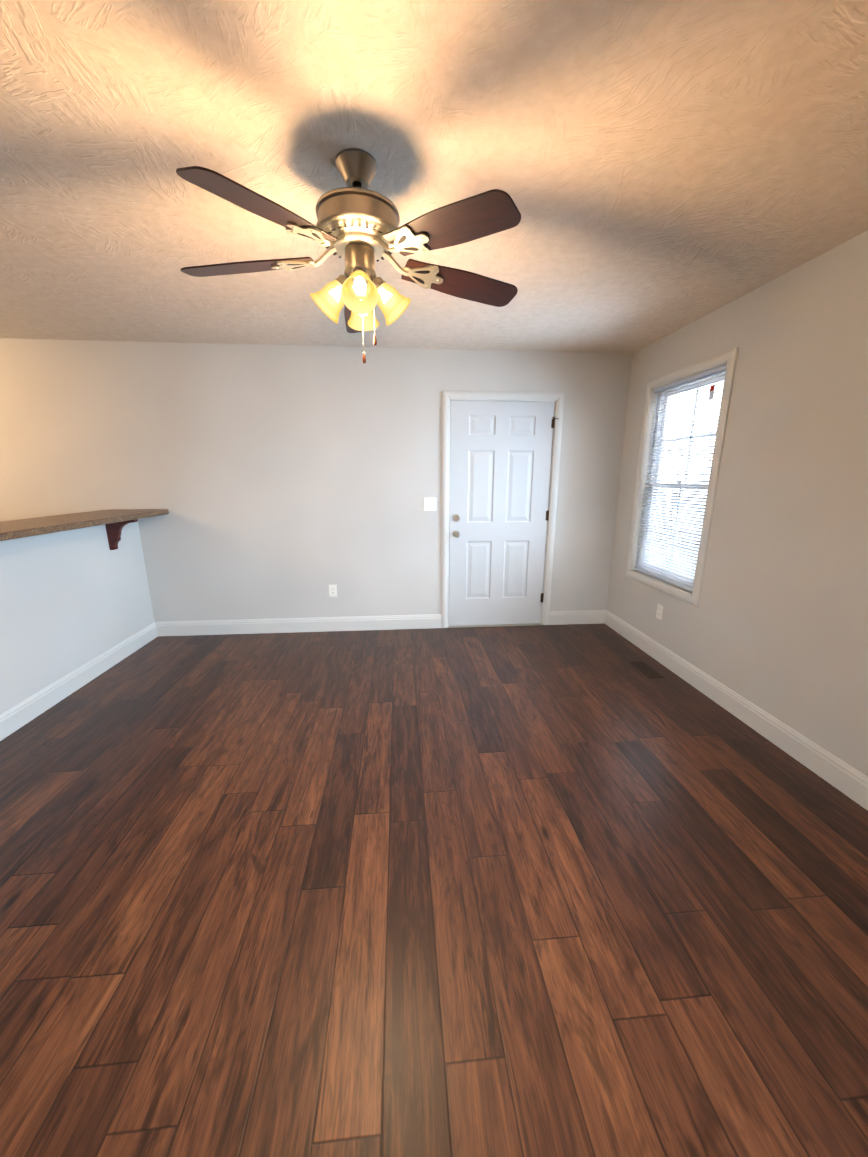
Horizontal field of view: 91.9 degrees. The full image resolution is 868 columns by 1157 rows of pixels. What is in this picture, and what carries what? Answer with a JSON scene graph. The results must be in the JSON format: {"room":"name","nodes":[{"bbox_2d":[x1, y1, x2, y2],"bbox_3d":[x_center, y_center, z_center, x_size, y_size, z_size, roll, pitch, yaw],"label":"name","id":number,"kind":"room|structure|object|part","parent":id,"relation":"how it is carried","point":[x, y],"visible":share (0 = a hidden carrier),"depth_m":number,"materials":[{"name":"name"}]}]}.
{"room":"empty living room","nodes":[
{"label":"empty living room","id":0,"kind":"room"},
{"bbox_2d":[0,521,154,713],"bbox_3d":[-2.410,0.502,1.583,0.120,1.105,4.370,-1,14,-5],"label":"wall","id":1,"kind":"structure","parent":0,"point":[72,600],"depth_m":2.78,"materials":[{"name":"beige paint"}]},
{"bbox_2d":[0,622,157,740],"bbox_3d":[-2.343,0.972,1.703,0.015,0.136,4.370,-1,14,-5],"label":"baseboard","id":2,"kind":"structure","parent":1,"relation":"attached to","point":[14,718],"depth_m":2.80,"materials":[{"name":"white wood"}]},
{"bbox_2d":[0,509,168,549],"bbox_3d":[-2.323,0.060,1.484,0.495,0.281,4.366,-1,14,-5],"label":"countertop","id":3,"kind":"structure","parent":1,"relation":"on","point":[115,521],"depth_m":2.77,"materials":[{"name":"wood"}]},
{"bbox_2d":[0,338,631,621],"bbox_3d":[-1.786,-0.693,3.680,7.290,2.440,0.150,-1,14,-5],"label":"wall","id":4,"kind":"structure","parent":0,"point":[285,481],"depth_m":3.58,"materials":[{"name":"beige paint"}]},
{"bbox_2d":[155,614,440,635],"bbox_3d":[-1.230,0.435,3.917,2.611,0.136,0.015,-1,14,-5],"label":"baseboard","id":5,"kind":"structure","parent":4,"relation":"attached to","point":[251,626],"depth_m":3.91,"materials":[{"name":"white wood"}]},
{"bbox_2d":[329,585,336,596],"bbox_3d":[-0.932,0.113,3.868,0.070,0.115,0.007,-1,14,-5],"label":"electrical outlet","id":6,"kind":"object","parent":4,"relation":"attached to","point":[332,590],"visible":1,"depth_m":3.87,"materials":[{"name":"white plastic"}]},
{"bbox_2d":[424,498,436,510],"bbox_3d":[-0.035,-0.664,3.749,0.116,0.116,0.021,-1,14,-5],"label":"light switch","id":7,"kind":"object","parent":4,"relation":"attached to","point":[430,504],"visible":1,"depth_m":3.75,"materials":[{"name":"white plastic"}]},
{"bbox_2d":[449,623,541,627],"bbox_3d":[0.592,0.443,4.149,0.916,0.011,0.170,-1,14,-5],"label":"door sill","id":8,"kind":"structure","parent":4,"relation":"attached to","point":[498,625],"depth_m":4.07,"materials":[{"name":"silver metal"}]},
{"bbox_2d":[441,391,563,627],"bbox_3d":[0.592,-0.581,3.901,1.058,2.118,0.168,-1,14,-5],"label":"door frame","id":9,"kind":"structure","parent":4,"relation":"attached to","point":[447,396],"depth_m":3.74,"materials":[{"name":"white wood"}]},
{"bbox_2d":[449,401,559,625],"bbox_3d":[0.618,-0.536,3.840,0.951,2.030,0.110,-1,14,-5],"label":"door","id":10,"kind":"structure","parent":4,"relation":"in","point":[500,459],"depth_m":3.83,"materials":[{"name":"white paint"}]},
{"bbox_2d":[549,610,605,624],"bbox_3d":[1.415,0.383,4.130,0.581,0.136,0.015,-1,14,-5],"label":"baseboard","id":11,"kind":"structure","parent":4,"relation":"attached to","point":[577,617],"depth_m":4.12,"materials":[{"name":"white wood"}]},
{"bbox_2d":[0,623,867,1156],"bbox_3d":[-1.598,1.052,1.787,7.290,0.060,4.670,-1,14,-5],"label":"floor","id":12,"kind":"structure","parent":0,"point":[540,891],"depth_m":1.40,"materials":[{"name":"wood"}]},
{"bbox_2d":[630,661,664,677],"bbox_3d":[1.600,0.685,3.164,0.115,0.004,0.275,-1,14,-5],"label":"floor vent","id":13,"kind":"object","parent":12,"relation":"in","point":[647,670],"visible":1,"depth_m":3.16,"materials":[{"name":"brown metal"}]},
{"bbox_2d":[0,0,867,353],"bbox_3d":[-1.598,-1.387,1.195,7.290,0.080,4.670,-1,14,-5],"label":"ceiling","id":14,"kind":"structure","parent":0,"point":[656,170],"depth_m":1.37,"materials":[{"name":"white paint"}]},
{"bbox_2d":[176,148,520,362],"bbox_3d":[-0.272,-1.105,1.535,1.219,0.628,1.137,-1,14,-5],"label":"ceiling fan","id":15,"kind":"object","parent":14,"relation":"hanging from","point":[358,229],"visible":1,"depth_m":1.38,"materials":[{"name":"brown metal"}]},
{"bbox_3d":[-0.651,-1.100,1.481,0.456,0.006,0.142,-5,26,0],"label":"blade","id":16,"kind":"part","parent":15,"relation":"part of","materials":[{"name":"brown wood"}]},
{"label":"blade","id":17,"kind":"part","parent":15,"relation":"part of","materials":[{"name":"brown wood"}]},
{"label":"blade","id":18,"kind":"part","parent":15,"relation":"part of","materials":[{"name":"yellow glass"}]},
{"bbox_3d":[-0.262,-0.995,1.512,0.356,0.135,0.356,-1,14,-5],"label":"lamp shade","id":19,"kind":"part","parent":15,"relation":"part of","materials":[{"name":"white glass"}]},
{"bbox_3d":[-0.233,-0.925,1.493,0.054,0.298,0.038,-1,14,-5],"label":"cord","id":20,"kind":"part","parent":15,"relation":"part of","materials":[{"name":"silver metal"}]},
{"bbox_3d":[0.040,-1.043,1.248,0.456,0.006,0.142,17,8,36],"label":"blade","id":21,"kind":"part","parent":15,"relation":"part of","materials":[{"name":"brown wood"}]},
{"bbox_3d":[0.105,-1.132,1.615,0.456,0.006,0.142,0,0,-20],"label":"blade","id":22,"kind":"part","parent":15,"relation":"part of","materials":[{"name":"brown wood"}]},
{"bbox_2d":[606,230,867,776],"bbox_3d":[1.966,-0.214,1.707,0.150,2.440,4.520,-1,14,-5],"label":"wall","id":23,"kind":"structure","parent":0,"point":[774,623],"depth_m":2.20,"materials":[{"name":"beige paint"}]},
{"bbox_2d":[656,604,663,619],"bbox_3d":[1.768,0.261,3.287,0.007,0.115,0.070,-1,14,-5],"label":"electrical outlet","id":24,"kind":"object","parent":23,"relation":"attached to","point":[659,614],"visible":1,"depth_m":3.28,"materials":[{"name":"white plastic"}]},
{"bbox_2d":[625,347,737,606],"bbox_3d":[1.821,-0.699,3.131,0.149,1.610,0.930,-1,14,-5],"label":"window","id":25,"kind":"structure","parent":23,"relation":"in","point":[695,382],"depth_m":3.12,"materials":[{"name":"white plastic"}]},
{"bbox_2d":[634,365,725,591],"bbox_3d":[1.791,-0.702,3.127,0.037,1.463,0.780,-1,14,-5],"label":"window blinds","id":26,"kind":"object","parent":25,"relation":"attached to","point":[721,369],"visible":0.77,"depth_m":3.11,"materials":[{"name":"white plastic"}]},
{"bbox_2d":[604,610,867,810],"bbox_3d":[1.877,0.889,2.044,0.015,0.136,4.370,-1,14,-5],"label":"baseboard","id":27,"kind":"structure","parent":23,"relation":"attached to","point":[848,780],"depth_m":2.36,"materials":[{"name":"white wood"}]},
{"label":"outside","id":28,"kind":"structure","parent":0,"visible":0},
{"bbox_2d":[649,381,723,577],"bbox_3d":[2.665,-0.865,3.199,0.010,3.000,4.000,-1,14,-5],"label":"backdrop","id":29,"kind":"structure","parent":28,"point":[699,408],"depth_m":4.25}
]}

